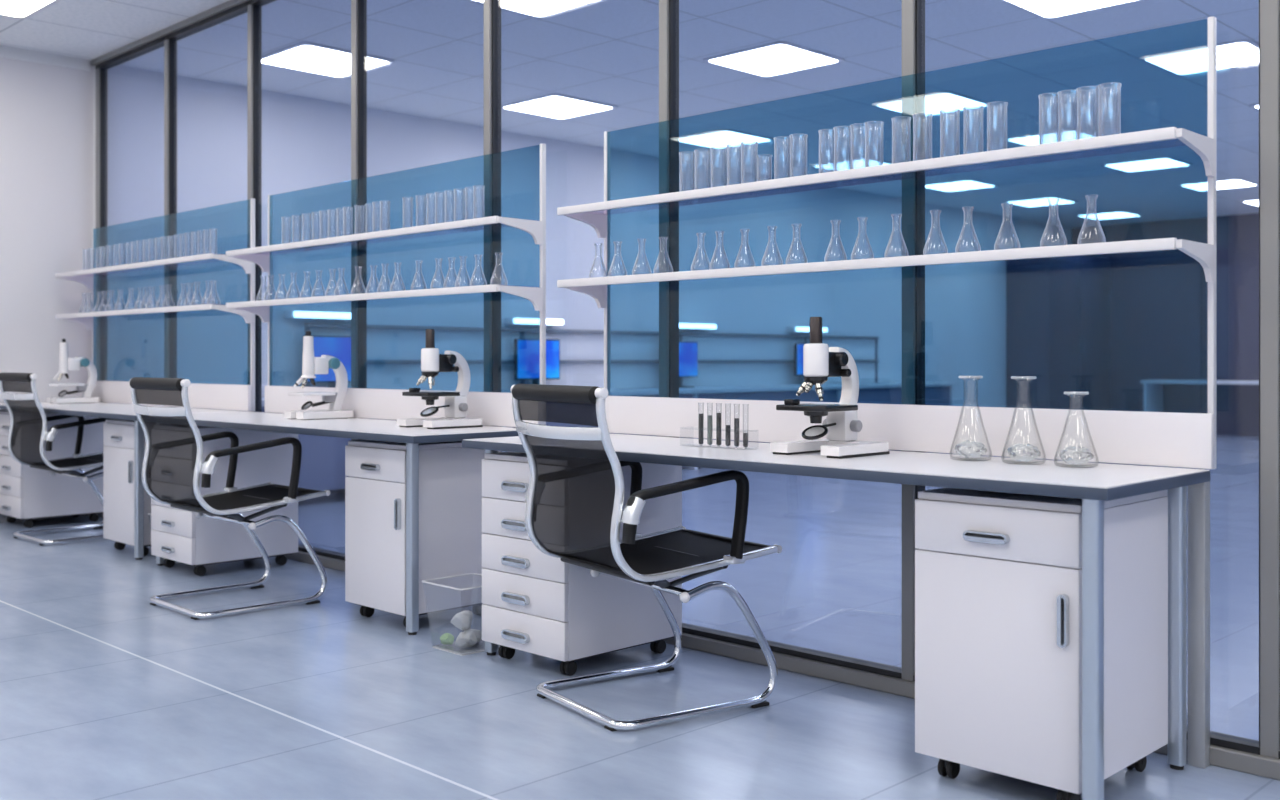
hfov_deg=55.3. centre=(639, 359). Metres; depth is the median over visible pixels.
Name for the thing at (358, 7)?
trim
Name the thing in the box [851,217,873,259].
flask
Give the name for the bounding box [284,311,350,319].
strip light
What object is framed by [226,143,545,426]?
shelving unit
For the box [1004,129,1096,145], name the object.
recessed light
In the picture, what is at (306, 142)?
wall
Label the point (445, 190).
glass cylinder
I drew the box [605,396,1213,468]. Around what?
backsplash
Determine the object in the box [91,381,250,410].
backsplash
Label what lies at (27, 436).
office chair
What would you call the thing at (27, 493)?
drawer pedestal
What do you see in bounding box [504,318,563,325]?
strip light
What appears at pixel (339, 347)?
monitor
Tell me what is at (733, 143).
glass cylinder
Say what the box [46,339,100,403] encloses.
microscope
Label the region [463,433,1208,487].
countertop
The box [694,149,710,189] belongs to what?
glass cylinder
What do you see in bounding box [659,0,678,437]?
trim
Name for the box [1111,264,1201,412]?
door
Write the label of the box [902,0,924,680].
window mullion
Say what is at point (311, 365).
microscope
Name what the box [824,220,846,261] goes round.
flask
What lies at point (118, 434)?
base cabinet
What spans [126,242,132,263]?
glass cylinder
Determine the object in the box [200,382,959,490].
bench
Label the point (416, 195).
glass cylinder
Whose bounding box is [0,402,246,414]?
countertop
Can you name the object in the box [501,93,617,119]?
recessed light
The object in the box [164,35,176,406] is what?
trim
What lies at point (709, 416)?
liquid
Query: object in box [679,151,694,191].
glass cylinder
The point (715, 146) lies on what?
glass cylinder
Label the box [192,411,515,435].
countertop
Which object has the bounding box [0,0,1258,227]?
ceiling
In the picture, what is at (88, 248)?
glass cylinder
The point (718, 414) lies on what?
liquid
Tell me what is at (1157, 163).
recessed light
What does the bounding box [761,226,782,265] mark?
flask
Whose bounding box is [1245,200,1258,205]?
diffuser
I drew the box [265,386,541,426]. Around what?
backsplash
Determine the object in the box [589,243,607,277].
flask
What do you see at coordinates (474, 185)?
glass cylinder
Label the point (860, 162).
recessed light
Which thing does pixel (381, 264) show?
flask
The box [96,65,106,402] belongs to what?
trim
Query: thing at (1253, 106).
recessed light
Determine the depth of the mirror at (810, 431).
3.53 m
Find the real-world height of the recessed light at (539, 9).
0.012 m
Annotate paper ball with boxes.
[440,633,453,644]
[450,610,472,629]
[455,631,476,647]
[464,629,481,641]
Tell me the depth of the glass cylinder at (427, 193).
5.14 m
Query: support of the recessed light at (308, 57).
in the ceiling
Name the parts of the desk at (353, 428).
leg, leg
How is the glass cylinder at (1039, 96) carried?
on the shelving unit at (1169, 439)
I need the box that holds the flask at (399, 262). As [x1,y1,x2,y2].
[390,262,405,290]
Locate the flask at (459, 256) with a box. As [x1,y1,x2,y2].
[455,256,471,286]
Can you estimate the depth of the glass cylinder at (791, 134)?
3.79 m
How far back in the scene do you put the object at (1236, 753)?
3.91 m
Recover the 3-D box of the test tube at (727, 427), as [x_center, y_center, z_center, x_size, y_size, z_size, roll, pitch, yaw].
[0.271,0.201,3.761,0.019,0.132,0.019,0,0,45]
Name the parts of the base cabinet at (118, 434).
handle, drawer, door, handle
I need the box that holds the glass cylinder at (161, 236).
[161,236,167,259]
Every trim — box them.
[0,45,89,70]
[91,0,275,69]
[94,66,95,228]
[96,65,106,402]
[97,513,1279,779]
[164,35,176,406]
[247,0,261,411]
[351,0,366,440]
[484,0,500,426]
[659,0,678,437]
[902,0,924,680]
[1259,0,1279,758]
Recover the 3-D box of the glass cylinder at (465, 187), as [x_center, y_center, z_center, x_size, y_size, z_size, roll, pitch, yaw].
[-0.686,-0.624,4.949,0.046,0.146,0.046,0,0,45]
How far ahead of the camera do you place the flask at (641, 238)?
4.25 m
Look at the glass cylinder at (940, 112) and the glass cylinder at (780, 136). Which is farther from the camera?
the glass cylinder at (780, 136)
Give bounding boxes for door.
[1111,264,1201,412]
[1217,261,1258,435]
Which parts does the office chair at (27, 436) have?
backrest, rail, seat, armrest, rail, armrest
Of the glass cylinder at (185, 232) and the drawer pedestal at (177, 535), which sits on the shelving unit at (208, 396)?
the glass cylinder at (185, 232)
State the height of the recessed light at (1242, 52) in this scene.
0.012 m
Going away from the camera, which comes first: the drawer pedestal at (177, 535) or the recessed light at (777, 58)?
the drawer pedestal at (177, 535)
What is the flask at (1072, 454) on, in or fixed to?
on the desk at (1098, 484)
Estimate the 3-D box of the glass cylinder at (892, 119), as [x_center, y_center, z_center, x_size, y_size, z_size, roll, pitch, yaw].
[0.754,-0.624,3.526,0.057,0.146,0.057,0,0,45]
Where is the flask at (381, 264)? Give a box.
[377,264,392,291]
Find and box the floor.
[0,434,1279,799]
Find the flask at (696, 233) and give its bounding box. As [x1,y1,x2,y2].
[691,233,709,270]
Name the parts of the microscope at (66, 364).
mirror stem, focus knob, arm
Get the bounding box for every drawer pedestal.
[0,411,105,527]
[151,426,297,575]
[482,452,681,675]
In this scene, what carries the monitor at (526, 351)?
on the bench at (322, 467)
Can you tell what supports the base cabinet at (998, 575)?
on the floor
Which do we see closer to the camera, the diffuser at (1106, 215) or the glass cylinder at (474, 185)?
the glass cylinder at (474, 185)
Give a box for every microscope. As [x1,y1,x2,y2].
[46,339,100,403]
[284,331,353,419]
[397,329,482,428]
[770,317,889,458]
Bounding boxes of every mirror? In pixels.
[423,408,435,413]
[805,427,823,435]
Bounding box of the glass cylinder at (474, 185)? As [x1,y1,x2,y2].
[473,185,484,218]
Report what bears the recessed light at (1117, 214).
in the ceiling
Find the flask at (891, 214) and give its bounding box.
[885,214,907,256]
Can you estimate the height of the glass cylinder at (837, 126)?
0.146 m
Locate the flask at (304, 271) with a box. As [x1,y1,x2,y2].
[300,271,313,297]
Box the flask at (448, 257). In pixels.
[443,257,459,287]
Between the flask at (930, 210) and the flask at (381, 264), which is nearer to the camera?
the flask at (930, 210)
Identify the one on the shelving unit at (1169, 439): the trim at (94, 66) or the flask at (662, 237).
the flask at (662, 237)
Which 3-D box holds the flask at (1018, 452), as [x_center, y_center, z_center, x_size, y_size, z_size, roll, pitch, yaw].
[1.008,0.158,3.211,0.112,0.228,0.112,0,0,45]
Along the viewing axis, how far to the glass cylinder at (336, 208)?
5.63 m
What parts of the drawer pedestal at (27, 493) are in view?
drawer, drawer, drawer, drawer, drawer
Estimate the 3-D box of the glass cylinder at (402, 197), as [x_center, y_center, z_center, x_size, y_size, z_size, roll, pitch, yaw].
[-0.997,-0.624,5.251,0.046,0.146,0.046,0,0,45]
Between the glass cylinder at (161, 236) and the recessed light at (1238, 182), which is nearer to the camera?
the glass cylinder at (161, 236)
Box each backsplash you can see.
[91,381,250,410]
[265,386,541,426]
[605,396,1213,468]
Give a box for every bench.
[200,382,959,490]
[1140,379,1258,411]
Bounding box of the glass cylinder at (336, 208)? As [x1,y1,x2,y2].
[336,208,346,236]
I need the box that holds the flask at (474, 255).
[470,255,486,285]
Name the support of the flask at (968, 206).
on the shelving unit at (1169, 439)
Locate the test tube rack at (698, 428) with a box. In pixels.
[683,426,756,449]
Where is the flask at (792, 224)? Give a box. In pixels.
[786,224,807,263]
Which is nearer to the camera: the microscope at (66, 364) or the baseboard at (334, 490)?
the microscope at (66, 364)
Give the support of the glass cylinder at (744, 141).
on the shelving unit at (1169, 439)
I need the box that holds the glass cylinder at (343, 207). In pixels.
[343,207,352,235]
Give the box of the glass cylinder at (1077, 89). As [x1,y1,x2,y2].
[1076,86,1097,138]
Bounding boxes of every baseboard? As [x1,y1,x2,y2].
[0,514,88,522]
[322,489,344,493]
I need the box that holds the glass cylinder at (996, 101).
[986,101,1007,150]
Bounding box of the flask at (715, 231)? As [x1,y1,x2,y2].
[709,231,729,268]
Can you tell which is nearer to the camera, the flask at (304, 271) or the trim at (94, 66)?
the flask at (304, 271)
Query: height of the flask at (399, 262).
0.132 m
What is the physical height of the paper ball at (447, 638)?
0.042 m
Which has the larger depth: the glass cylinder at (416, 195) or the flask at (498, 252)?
the glass cylinder at (416, 195)
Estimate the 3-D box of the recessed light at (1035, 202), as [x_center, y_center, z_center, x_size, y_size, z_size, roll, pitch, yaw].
[5.009,-1.971,15.277,0.690,0.012,0.690,0,0,45]
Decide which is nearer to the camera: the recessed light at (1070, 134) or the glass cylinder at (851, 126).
the glass cylinder at (851, 126)
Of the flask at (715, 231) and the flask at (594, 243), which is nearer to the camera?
the flask at (715, 231)
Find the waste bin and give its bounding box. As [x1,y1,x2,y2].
[422,573,499,655]
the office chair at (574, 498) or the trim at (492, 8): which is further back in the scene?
the trim at (492, 8)
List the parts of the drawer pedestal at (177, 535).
handle, handle, drawer, drawer, drawer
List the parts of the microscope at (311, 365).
mirror stem, focus knob, arm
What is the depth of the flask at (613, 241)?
4.34 m
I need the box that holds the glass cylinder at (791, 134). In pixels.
[789,134,807,176]
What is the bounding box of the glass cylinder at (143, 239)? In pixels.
[143,239,149,261]
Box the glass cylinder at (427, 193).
[426,193,436,223]
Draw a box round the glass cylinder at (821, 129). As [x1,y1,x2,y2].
[818,129,836,172]
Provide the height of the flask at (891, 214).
0.132 m
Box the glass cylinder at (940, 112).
[939,108,959,156]
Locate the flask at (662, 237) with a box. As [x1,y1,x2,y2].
[653,237,672,272]
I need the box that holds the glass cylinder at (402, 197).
[402,197,412,227]
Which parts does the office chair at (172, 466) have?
backrest, rail, armrest, seat, armrest, rail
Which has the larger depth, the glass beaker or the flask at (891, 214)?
the glass beaker
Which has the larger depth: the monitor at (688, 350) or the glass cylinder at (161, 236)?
the monitor at (688, 350)
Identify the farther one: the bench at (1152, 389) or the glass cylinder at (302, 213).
the bench at (1152, 389)
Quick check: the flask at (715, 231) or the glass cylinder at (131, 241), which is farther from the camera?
the glass cylinder at (131, 241)
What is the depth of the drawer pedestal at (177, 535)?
5.89 m
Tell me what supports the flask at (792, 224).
on the shelving unit at (1169, 439)
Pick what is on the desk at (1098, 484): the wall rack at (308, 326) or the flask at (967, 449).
the flask at (967, 449)
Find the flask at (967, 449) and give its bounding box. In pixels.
[949,376,991,460]
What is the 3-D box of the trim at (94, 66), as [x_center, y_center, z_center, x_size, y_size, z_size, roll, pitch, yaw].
[-3.584,-0.477,8.098,0.028,3.000,0.060,0,0,45]
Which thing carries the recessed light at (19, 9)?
in the ceiling
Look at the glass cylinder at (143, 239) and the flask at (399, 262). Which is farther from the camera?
the glass cylinder at (143, 239)
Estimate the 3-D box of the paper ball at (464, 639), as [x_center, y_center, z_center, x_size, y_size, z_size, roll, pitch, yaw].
[-0.612,0.986,4.311,0.076,0.054,0.077,0,0,-2]
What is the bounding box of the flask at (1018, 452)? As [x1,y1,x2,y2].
[1001,376,1045,464]
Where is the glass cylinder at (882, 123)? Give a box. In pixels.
[864,121,883,166]
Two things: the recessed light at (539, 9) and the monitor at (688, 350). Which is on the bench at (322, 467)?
the monitor at (688, 350)
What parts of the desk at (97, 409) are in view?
leg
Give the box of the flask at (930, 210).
[923,210,947,254]
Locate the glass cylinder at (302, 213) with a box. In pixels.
[302,213,311,240]
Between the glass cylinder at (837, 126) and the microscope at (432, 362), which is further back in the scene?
the microscope at (432, 362)
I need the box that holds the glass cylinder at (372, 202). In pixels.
[372,202,382,230]
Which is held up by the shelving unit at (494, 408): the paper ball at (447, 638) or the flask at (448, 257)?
the flask at (448, 257)
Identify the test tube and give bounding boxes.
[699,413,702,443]
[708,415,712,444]
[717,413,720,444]
[725,403,729,445]
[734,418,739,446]
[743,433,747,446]
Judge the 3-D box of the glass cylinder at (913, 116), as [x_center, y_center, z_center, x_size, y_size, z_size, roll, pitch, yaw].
[0.804,-0.624,3.476,0.057,0.146,0.057,0,0,45]
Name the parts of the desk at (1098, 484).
leg, leg, leg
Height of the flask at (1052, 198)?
0.132 m
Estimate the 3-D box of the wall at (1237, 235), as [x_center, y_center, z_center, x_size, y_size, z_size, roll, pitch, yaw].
[11.030,-0.477,13.945,12.650,3.000,0.150,0,0,45]
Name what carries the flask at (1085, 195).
on the shelving unit at (1169, 439)
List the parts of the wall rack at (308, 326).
rack post, rack post, rail, rail, rack post, rack post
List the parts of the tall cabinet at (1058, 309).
door, door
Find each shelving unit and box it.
[55,198,254,515]
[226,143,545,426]
[557,16,1216,767]
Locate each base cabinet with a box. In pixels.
[103,419,153,555]
[345,440,500,626]
[915,488,1167,799]
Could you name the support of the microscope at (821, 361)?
on the desk at (1098, 484)
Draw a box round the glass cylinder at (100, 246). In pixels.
[100,246,106,267]
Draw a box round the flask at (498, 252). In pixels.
[490,252,507,284]
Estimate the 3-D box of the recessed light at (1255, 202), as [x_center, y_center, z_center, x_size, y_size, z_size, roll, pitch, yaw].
[7.930,-1.971,15.208,0.690,0.012,0.690,0,0,45]
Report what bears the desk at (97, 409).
on the floor
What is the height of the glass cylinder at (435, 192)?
0.146 m
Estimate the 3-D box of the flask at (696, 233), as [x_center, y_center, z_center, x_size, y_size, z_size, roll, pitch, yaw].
[0.203,-0.355,4.062,0.068,0.132,0.068,0,0,-28]
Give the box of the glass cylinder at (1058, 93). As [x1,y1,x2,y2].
[1057,90,1080,141]
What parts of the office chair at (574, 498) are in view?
backrest, armrest, rail, seat, armrest, rail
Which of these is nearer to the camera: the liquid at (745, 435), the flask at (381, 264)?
the liquid at (745, 435)
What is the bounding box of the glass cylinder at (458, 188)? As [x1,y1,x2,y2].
[454,188,464,220]
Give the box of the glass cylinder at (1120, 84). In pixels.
[1098,82,1121,136]
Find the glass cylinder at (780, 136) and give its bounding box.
[773,136,789,178]
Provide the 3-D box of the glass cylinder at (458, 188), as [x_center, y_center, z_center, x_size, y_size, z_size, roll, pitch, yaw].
[-0.738,-0.624,4.995,0.046,0.146,0.046,0,0,45]
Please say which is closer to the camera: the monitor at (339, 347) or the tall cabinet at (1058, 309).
the monitor at (339, 347)
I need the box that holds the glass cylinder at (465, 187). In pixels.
[465,187,475,219]
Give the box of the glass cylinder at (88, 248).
[88,248,94,268]
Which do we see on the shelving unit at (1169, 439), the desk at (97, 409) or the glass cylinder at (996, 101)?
the glass cylinder at (996, 101)
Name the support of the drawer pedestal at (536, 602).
on the floor
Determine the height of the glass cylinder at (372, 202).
0.146 m
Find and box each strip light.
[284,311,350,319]
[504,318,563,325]
[679,323,716,329]
[786,327,826,331]
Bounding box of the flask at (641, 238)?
[632,238,650,274]
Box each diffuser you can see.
[1081,212,1138,218]
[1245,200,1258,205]
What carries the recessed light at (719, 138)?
in the ceiling
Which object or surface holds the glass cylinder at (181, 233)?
on the shelving unit at (208, 396)
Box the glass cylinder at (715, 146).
[710,146,726,186]
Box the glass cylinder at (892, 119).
[891,116,910,163]
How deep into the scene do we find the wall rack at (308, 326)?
11.24 m
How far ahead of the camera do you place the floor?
3.80 m
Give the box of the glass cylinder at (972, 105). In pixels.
[963,105,983,153]
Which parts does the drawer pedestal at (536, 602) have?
drawer, drawer, handle, handle, handle, handle, handle, drawer, drawer, drawer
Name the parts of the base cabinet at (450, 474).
handle, drawer, door, handle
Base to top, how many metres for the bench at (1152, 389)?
0.745 m
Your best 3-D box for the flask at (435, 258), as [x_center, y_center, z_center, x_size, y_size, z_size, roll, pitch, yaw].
[-0.838,-0.355,5.086,0.068,0.132,0.068,0,0,-23]
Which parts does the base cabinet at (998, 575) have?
handle, drawer, door, handle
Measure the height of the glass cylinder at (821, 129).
0.146 m
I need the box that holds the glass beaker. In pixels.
[756,154,771,180]
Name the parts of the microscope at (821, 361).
coarse knob, arm, fine knob, focus knob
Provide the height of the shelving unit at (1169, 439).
1.878 m
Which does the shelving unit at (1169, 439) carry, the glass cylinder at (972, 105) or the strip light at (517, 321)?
the glass cylinder at (972, 105)
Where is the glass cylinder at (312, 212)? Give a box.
[312,212,321,239]
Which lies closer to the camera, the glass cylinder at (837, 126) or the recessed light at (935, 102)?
the glass cylinder at (837, 126)
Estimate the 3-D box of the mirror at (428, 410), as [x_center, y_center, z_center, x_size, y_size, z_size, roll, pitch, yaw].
[-0.853,0.210,4.952,0.063,0.032,0.058,0,0,45]
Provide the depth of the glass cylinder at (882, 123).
3.59 m
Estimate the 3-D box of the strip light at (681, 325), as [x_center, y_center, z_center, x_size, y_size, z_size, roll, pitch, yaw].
[0.529,-0.335,12.194,0.142,0.055,0.580,0,0,45]
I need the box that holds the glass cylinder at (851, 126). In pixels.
[850,123,868,168]
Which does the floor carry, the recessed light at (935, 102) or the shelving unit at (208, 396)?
the shelving unit at (208, 396)
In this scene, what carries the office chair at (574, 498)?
on the floor
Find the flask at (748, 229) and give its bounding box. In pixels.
[734,229,754,267]
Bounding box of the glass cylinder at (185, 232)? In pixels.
[185,232,191,255]
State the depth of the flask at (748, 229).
3.93 m
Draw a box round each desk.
[0,402,246,559]
[137,411,518,634]
[462,433,1209,799]
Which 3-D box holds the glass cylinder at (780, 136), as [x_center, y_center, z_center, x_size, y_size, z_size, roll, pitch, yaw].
[0.448,-0.624,3.840,0.057,0.146,0.057,0,0,45]
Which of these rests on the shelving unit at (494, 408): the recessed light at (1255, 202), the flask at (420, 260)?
the flask at (420, 260)
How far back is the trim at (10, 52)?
7.85 m
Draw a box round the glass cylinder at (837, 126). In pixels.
[833,126,852,170]
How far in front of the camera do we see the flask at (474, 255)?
4.90 m
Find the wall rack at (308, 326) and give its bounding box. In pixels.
[305,323,878,386]
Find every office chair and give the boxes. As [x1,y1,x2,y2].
[0,372,110,545]
[129,377,330,619]
[510,384,781,730]
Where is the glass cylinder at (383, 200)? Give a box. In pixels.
[380,200,389,230]
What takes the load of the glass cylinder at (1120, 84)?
on the shelving unit at (1169, 439)
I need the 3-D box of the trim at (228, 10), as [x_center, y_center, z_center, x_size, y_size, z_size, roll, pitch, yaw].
[0.913,-1.947,3.670,12.650,0.060,0.100,0,0,45]
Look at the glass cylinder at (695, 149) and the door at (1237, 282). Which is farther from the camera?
the door at (1237, 282)
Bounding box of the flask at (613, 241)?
[608,241,626,275]
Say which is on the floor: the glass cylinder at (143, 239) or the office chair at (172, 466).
the office chair at (172, 466)
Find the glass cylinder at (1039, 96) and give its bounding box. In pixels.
[1038,93,1060,143]
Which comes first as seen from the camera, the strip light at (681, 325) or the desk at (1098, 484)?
the desk at (1098, 484)
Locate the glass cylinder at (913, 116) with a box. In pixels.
[912,113,932,160]
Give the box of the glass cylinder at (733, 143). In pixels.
[726,143,743,184]
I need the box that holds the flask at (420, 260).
[411,260,426,289]
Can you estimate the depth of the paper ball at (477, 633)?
4.37 m
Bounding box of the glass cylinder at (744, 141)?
[741,141,757,182]
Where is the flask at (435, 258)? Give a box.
[430,258,446,288]
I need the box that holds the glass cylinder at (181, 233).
[180,233,186,256]
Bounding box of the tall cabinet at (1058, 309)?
[1006,255,1110,410]
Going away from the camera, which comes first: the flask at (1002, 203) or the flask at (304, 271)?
the flask at (1002, 203)
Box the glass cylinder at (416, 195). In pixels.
[416,195,426,225]
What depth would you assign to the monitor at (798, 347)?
13.29 m
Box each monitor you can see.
[303,335,350,387]
[514,339,559,383]
[679,341,697,387]
[794,343,806,384]
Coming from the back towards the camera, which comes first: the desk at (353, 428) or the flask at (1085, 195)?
the desk at (353, 428)
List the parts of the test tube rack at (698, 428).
rail, plate, rail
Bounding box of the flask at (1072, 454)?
[1054,392,1098,467]
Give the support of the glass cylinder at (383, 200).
on the shelving unit at (494, 408)
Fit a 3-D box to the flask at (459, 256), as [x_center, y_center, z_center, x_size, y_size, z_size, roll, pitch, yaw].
[-0.719,-0.355,4.968,0.068,0.132,0.068,0,0,26]
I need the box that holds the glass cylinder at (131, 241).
[131,241,137,263]
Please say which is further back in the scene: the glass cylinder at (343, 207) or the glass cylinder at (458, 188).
the glass cylinder at (343, 207)
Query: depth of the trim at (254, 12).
6.61 m
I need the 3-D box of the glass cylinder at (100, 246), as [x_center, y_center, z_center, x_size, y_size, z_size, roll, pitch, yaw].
[-3.299,-0.624,7.516,0.039,0.146,0.039,0,0,45]
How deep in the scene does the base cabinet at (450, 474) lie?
4.71 m
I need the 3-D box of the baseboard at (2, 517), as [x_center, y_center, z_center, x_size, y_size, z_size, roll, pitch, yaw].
[-6.576,0.978,5.069,0.015,0.090,8.396,0,0,45]
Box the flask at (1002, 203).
[994,203,1019,249]
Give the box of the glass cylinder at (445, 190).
[445,190,455,221]
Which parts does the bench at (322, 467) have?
panel, panel, panel, panel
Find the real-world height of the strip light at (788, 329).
0.055 m
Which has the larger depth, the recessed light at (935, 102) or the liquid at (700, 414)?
the recessed light at (935, 102)
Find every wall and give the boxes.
[0,57,1071,410]
[1072,213,1258,412]
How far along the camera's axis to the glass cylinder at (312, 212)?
5.77 m
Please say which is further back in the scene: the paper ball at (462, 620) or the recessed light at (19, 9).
the recessed light at (19, 9)
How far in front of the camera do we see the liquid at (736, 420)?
3.73 m
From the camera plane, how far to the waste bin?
4.31 m
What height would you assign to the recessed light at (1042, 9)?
0.012 m
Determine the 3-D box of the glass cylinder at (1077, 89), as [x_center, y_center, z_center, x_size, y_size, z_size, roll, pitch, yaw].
[1.150,-0.624,3.136,0.057,0.146,0.057,0,0,45]
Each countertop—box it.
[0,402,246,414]
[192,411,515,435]
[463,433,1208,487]
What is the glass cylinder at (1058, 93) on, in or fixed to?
on the shelving unit at (1169, 439)
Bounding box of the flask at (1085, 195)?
[1077,195,1105,242]
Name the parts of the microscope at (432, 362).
coarse knob, fine knob, arm, focus knob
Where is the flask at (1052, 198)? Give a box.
[1040,198,1066,246]
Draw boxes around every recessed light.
[0,0,61,18]
[262,42,393,77]
[467,0,603,18]
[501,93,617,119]
[679,129,773,148]
[703,41,843,77]
[811,158,891,170]
[872,91,992,116]
[925,179,999,191]
[998,0,1142,19]
[1003,197,1077,206]
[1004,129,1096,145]
[1075,211,1143,219]
[1100,157,1192,172]
[1139,39,1258,75]
[1177,178,1258,190]
[1240,199,1258,206]
[1249,103,1258,110]
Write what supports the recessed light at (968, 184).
in the ceiling
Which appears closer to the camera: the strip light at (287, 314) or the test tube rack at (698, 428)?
the test tube rack at (698, 428)
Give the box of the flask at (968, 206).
[955,206,980,252]

